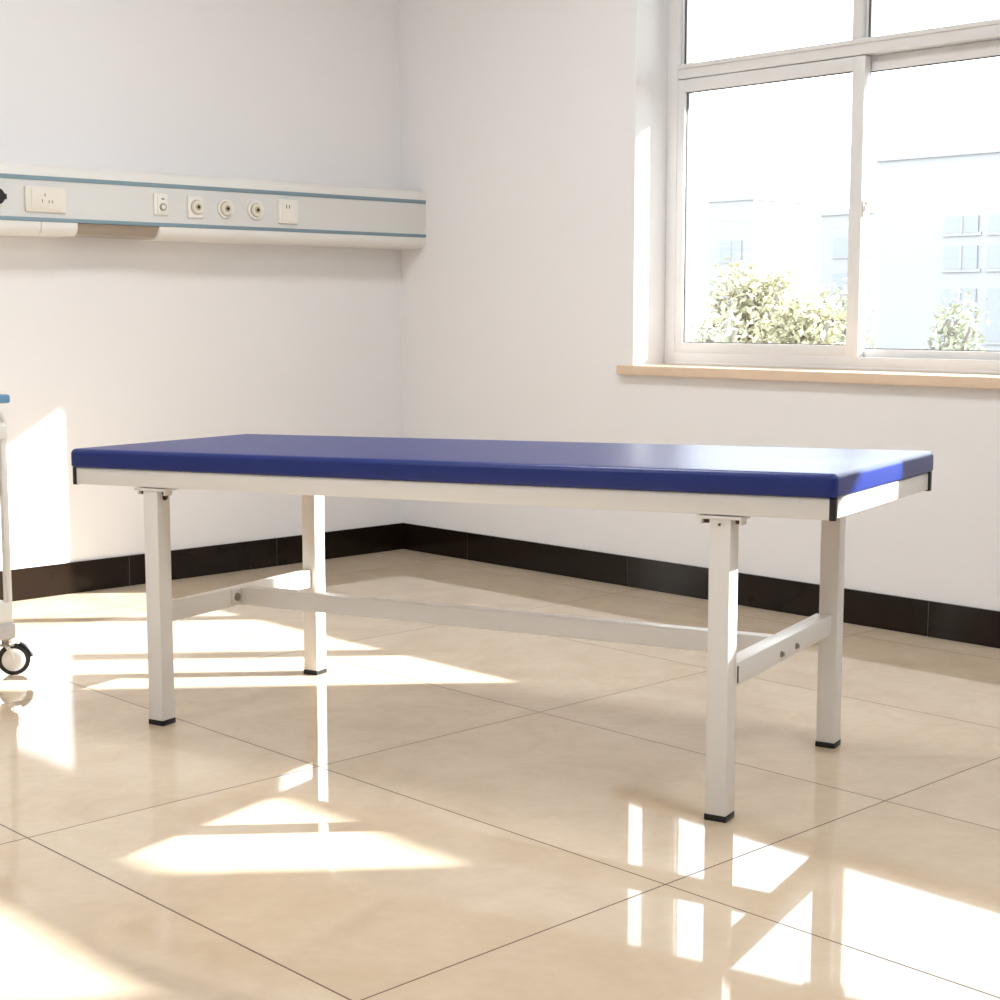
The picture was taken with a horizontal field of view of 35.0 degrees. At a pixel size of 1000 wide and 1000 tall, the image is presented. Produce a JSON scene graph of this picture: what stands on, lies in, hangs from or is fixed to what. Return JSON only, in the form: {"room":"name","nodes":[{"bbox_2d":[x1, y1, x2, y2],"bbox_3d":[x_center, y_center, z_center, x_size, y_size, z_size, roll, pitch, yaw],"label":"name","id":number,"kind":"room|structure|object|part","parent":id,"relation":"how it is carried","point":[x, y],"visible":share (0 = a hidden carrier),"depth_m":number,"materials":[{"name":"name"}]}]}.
{"room":"examination room","nodes":[
{"label":"examination room","id":0,"kind":"room"},
{"bbox_2d":[0,0,402,570],"bbox_3d":[-2.921,-1.035,4.338,7.300,3.270,0.250,-6,9,-43],"label":"wall","id":1,"kind":"structure","parent":0,"point":[104,341],"depth_m":5.88,"materials":[{"name":"paint"}]},
{"bbox_2d":[0,523,402,601],"bbox_3d":[-2.940,0.437,4.314,7.000,0.112,0.010,-6,9,-43],"label":"baseboard","id":2,"kind":"structure","parent":1,"relation":"attached to","point":[113,572],"depth_m":6.01,"materials":[{"name":"tile"}]},
{"bbox_2d":[0,162,425,249],"bbox_3d":[-2.519,-0.904,4.440,6.000,0.238,0.178,-6,9,-43],"label":"panel","id":3,"kind":"object","parent":1,"relation":"attached to","point":[48,201],"visible":1,"depth_m":5.72,"materials":[{"name":"metal"}]},
{"bbox_2d":[0,187,6,205],"bbox_3d":[-1.643,-0.992,5.166,0.071,0.070,0.017,-6,9,-43],"label":"socket","id":4,"kind":"object","parent":3,"relation":"attached to","point":[3,190],"depth_m":5.18,"materials":[{"name":"black plastic"}]},
{"bbox_3d":[-1.519,-1.004,5.290,0.147,0.084,0.010,-6,9,-43],"label":"socket plate","id":5,"kind":"part","parent":3,"relation":"part of","materials":[{"name":"beige plastic"}]},
{"bbox_2d":[73,224,158,238],"bbox_3d":[-1.375,-0.942,5.552,0.320,0.037,0.153,-6,9,-43],"label":"light","id":6,"kind":"object","parent":3,"relation":"attached to","point":[127,231],"depth_m":5.52,"materials":[{"name":"white plastic"}]},
{"bbox_3d":[-1.198,-1.044,5.593,0.057,0.075,0.010,-6,9,-43],"label":"ground terminal plate","id":7,"kind":"part","parent":3,"relation":"part of","materials":[{"name":"white plastic"}]},
{"bbox_2d":[187,196,203,217],"bbox_3d":[-1.091,-1.052,5.687,0.064,0.076,0.022,-6,9,-43],"label":"outlet","id":8,"kind":"object","parent":3,"relation":"attached to","point":[195,204],"depth_m":5.68,"materials":[{"name":"beige plastic"}]},
{"bbox_3d":[-2.527,-0.906,4.447,5.998,0.149,0.155,-6,9,-43],"label":"plate","id":9,"kind":"part","parent":3,"relation":"part of","materials":[{"name":"metal"}]},
{"bbox_2d":[217,199,233,217],"bbox_3d":[-0.997,-1.062,5.775,0.068,0.068,0.021,-6,9,-43],"label":"outlet","id":10,"kind":"object","parent":3,"relation":"attached to","point":[225,207],"depth_m":5.77,"materials":[{"name":"beige plastic"}]},
{"bbox_2d":[247,201,263,218],"bbox_3d":[-0.902,-1.074,5.865,0.068,0.068,0.021,-6,9,-43],"label":"outlet","id":11,"kind":"object","parent":3,"relation":"attached to","point":[255,209],"depth_m":5.86,"materials":[{"name":"beige plastic"}]},
{"bbox_2d":[278,199,297,223],"bbox_3d":[-0.799,-1.087,5.970,0.088,0.089,0.013,-6,9,-43],"label":"outlet","id":12,"kind":"object","parent":3,"relation":"attached to","point":[287,208],"depth_m":5.96,"materials":[{"name":"white plastic"}]},
{"bbox_2d":[0,549,999,999],"bbox_3d":[0.025,0.920,1.242,7.000,0.120,8.600,-6,9,-43],"label":"floor","id":13,"kind":"structure","parent":0,"point":[436,812],"depth_m":3.20,"materials":[{"name":"tile"}]},
{"bbox_2d":[0,394,33,674],"bbox_3d":[-1.716,0.106,4.286,0.708,0.776,0.485,-6,9,-43],"label":"trolley","id":14,"kind":"object","parent":13,"relation":"on","point":[15,658],"visible":1,"depth_m":4.34,"materials":[{"name":"plastic"}]},
{"bbox_3d":[-1.726,-0.177,4.244,0.645,0.039,0.447,-6,9,-43],"label":"frame","id":15,"kind":"part","parent":14,"relation":"part of","materials":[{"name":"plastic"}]},
{"bbox_3d":[-1.582,-0.205,4.088,0.661,0.054,0.017,-6,9,-43],"label":"rail","id":16,"kind":"part","parent":14,"relation":"part of","materials":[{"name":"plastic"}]},
{"bbox_2d":[0,394,9,403],"bbox_3d":[-1.734,-0.267,4.239,0.677,0.024,0.462,-6,9,-43],"label":"tray","id":17,"kind":"object","parent":14,"relation":"on","point":[4,398],"depth_m":4.30,"materials":[{"name":"blue plastic"}]},
{"bbox_3d":[-1.355,0.043,4.335,0.018,0.510,0.020,-6,9,-43],"label":"post","id":18,"kind":"part","parent":14,"relation":"part of","materials":[{"name":"plastic"}]},
{"bbox_3d":[-1.313,0.412,4.389,0.038,0.044,0.011,-2,7,-14],"label":"brake lever","id":19,"kind":"part","parent":14,"relation":"part of","materials":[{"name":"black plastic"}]},
{"bbox_2d":[71,434,932,822],"bbox_3d":[-0.049,0.208,3.741,1.947,0.701,0.684,4,8,30],"label":"examination table","id":20,"kind":"object","parent":13,"relation":"on","point":[727,486],"visible":1,"depth_m":3.51,"materials":[{"name":"blue leather"}]},
{"bbox_3d":[-0.828,-0.027,3.808,0.092,0.009,0.051,4,8,30],"label":"mounting plate","id":21,"kind":"part","parent":20,"relation":"part of","materials":[{"name":"white metal"}]},
{"bbox_3d":[-0.826,0.255,3.840,0.044,0.562,0.044,4,8,30],"label":"leg","id":22,"kind":"part","parent":20,"relation":"part of","materials":[{"name":"white metal"}]},
{"bbox_3d":[-0.679,0.249,4.080,0.004,0.041,0.037,4,8,30],"label":"bracket plate","id":23,"kind":"part","parent":20,"relation":"part of","materials":[{"name":"white metal"}]},
{"bbox_3d":[-0.514,0.194,4.377,0.044,0.555,0.044,4,8,30],"label":"leg","id":24,"kind":"part","parent":20,"relation":"part of","materials":[{"name":"white metal"}]},
{"bbox_3d":[-0.208,-0.023,3.438,1.923,0.078,0.030,4,8,30],"label":"rail","id":25,"kind":"part","parent":20,"relation":"part of","materials":[{"name":"white metal"}]},
{"bbox_3d":[-0.049,-0.095,3.705,1.947,0.090,0.684,4,8,30],"label":"mattress","id":26,"kind":"part","parent":20,"relation":"part of","materials":[{"name":"blue leather"}]},
{"bbox_3d":[0.435,0.327,3.111,0.044,0.590,0.044,4,8,30],"label":"leg","id":27,"kind":"part","parent":20,"relation":"part of","materials":[{"name":"white metal"}]},
{"bbox_3d":[0.434,0.032,3.077,0.092,0.009,0.051,4,8,30],"label":"mounting plate","id":28,"kind":"part","parent":20,"relation":"part of","materials":[{"name":"white metal"}]},
{"bbox_3d":[0.761,0.268,3.640,0.044,0.583,0.044,4,8,30],"label":"leg","id":29,"kind":"part","parent":20,"relation":"part of","materials":[{"name":"white metal"}]},
{"bbox_3d":[0.773,-0.013,3.234,0.030,0.046,0.640,4,8,30],"label":"rail","id":30,"kind":"part","parent":20,"relation":"part of","materials":[{"name":"white metal"}]},
{"bbox_2d":[399,0,999,610],"bbox_3d":[2.666,-0.942,3.558,0.300,3.270,8.600,-6,9,-43],"label":"wall","id":31,"kind":"structure","parent":0,"point":[533,133],"depth_m":5.82,"materials":[{"name":"paint"}]},
{"bbox_2d":[403,523,999,648],"bbox_3d":[2.554,0.519,3.624,0.010,0.112,8.600,-6,9,-43],"label":"baseboard","id":32,"kind":"structure","parent":31,"relation":"attached to","point":[959,623],"depth_m":5.55,"materials":[{"name":"tile"}]},
{"bbox_2d":[616,364,999,388],"bbox_3d":[1.285,-0.381,4.967,0.202,0.034,2.296,-6,9,-43],"label":"windowsill","id":33,"kind":"structure","parent":31,"relation":"attached to","point":[960,380],"depth_m":5.11,"materials":[{"name":"stone"}]},
{"bbox_2d":[664,0,999,374],"bbox_3d":[1.375,-1.224,4.972,0.091,1.640,2.158,-6,9,-43],"label":"window","id":34,"kind":"structure","parent":31,"relation":"in","point":[867,53],"depth_m":5.25,"materials":[{"name":"plastic"}]},
{"bbox_3d":[0.919,-0.986,5.452,0.034,0.972,0.784,-6,9,-43],"label":"sash","id":35,"kind":"part","parent":34,"relation":"part of","materials":[{"name":"plastic"}]},
{"bbox_3d":[1.194,-0.958,5.153,0.029,0.040,0.024,-6,9,-43],"label":"latch lever","id":36,"kind":"part","parent":34,"relation":"part of","materials":[{"name":"white plastic"}]},
{"bbox_3d":[1.458,-0.922,4.947,0.034,0.978,0.780,-6,9,-43],"label":"sash","id":37,"kind":"part","parent":34,"relation":"part of","materials":[{"name":"plastic"}]},
{"label":"outside","id":38,"kind":"structure","parent":0,"visible":0},
{"bbox_3d":[44.771,-8.988,118.634,219.700,0.200,340.000,-6,9,-43],"label":"ground","id":39,"kind":"structure","parent":38,"visible":0},
{"bbox_2d":[689,295,747,342],"bbox_3d":[2.765,-0.075,20.897,2.073,5.215,2.073,-6,9,-43],"label":"tree","id":40,"kind":"object","parent":39,"relation":"on","point":[709,333],"visible":0.06,"depth_m":20.45,"materials":[{"name":"green plant"}]},
{"bbox_2d":[698,253,804,342],"bbox_3d":[4.280,-1.149,26.640,2.186,5.988,2.095,-6,9,-43],"label":"tree","id":41,"kind":"object","parent":39,"relation":"on","point":[751,300],"visible":0.23,"depth_m":26.33,"materials":[{"name":"green plant"}]},
{"bbox_2d":[707,195,833,341],"bbox_3d":[16.677,-12.578,98.033,8.170,11.800,3.560,-6,9,-43],"label":"building","id":42,"kind":"structure","parent":39,"relation":"on","point":[778,231],"depth_m":95.49,"materials":[{"name":"white concrete"}]},
{"bbox_2d":[750,282,845,343],"bbox_3d":[4.499,-0.467,23.286,2.156,5.428,2.097,-6,9,-43],"label":"tree","id":43,"kind":"object","parent":39,"relation":"on","point":[807,329],"visible":0.16,"depth_m":22.61,"materials":[{"name":"green plant"}]},
{"bbox_2d":[800,278,875,347],"bbox_3d":[6.341,-1.428,30.473,1.842,5.637,1.930,1,7,7],"label":"tree","id":44,"kind":"object","parent":39,"relation":"on","point":[836,297],"visible":0.09,"depth_m":29.89,"materials":[{"name":"green plant"}]},
{"bbox_2d":[819,208,874,347],"bbox_3d":[22.455,-8.985,76.314,10.170,9.800,10.160,-6,9,-43],"label":"building","id":45,"kind":"structure","parent":39,"relation":"on","point":[834,223],"depth_m":75.34,"materials":[{"name":"white concrete"}]},
{"bbox_2d":[871,143,999,350],"bbox_3d":[21.168,-5.990,50.311,12.170,10.000,14.060,-6,9,-43],"label":"building","id":46,"kind":"structure","parent":39,"relation":"on","point":[937,230],"depth_m":49.38,"materials":[{"name":"white concrete"}]},
{"bbox_2d":[920,287,991,349],"bbox_3d":[8.299,-1.137,28.856,1.618,5.442,1.762,3,7,20],"label":"tree","id":47,"kind":"object","parent":39,"relation":"on","point":[953,336],"visible":0.26,"depth_m":28.64,"materials":[{"name":"green plant"}]}
]}

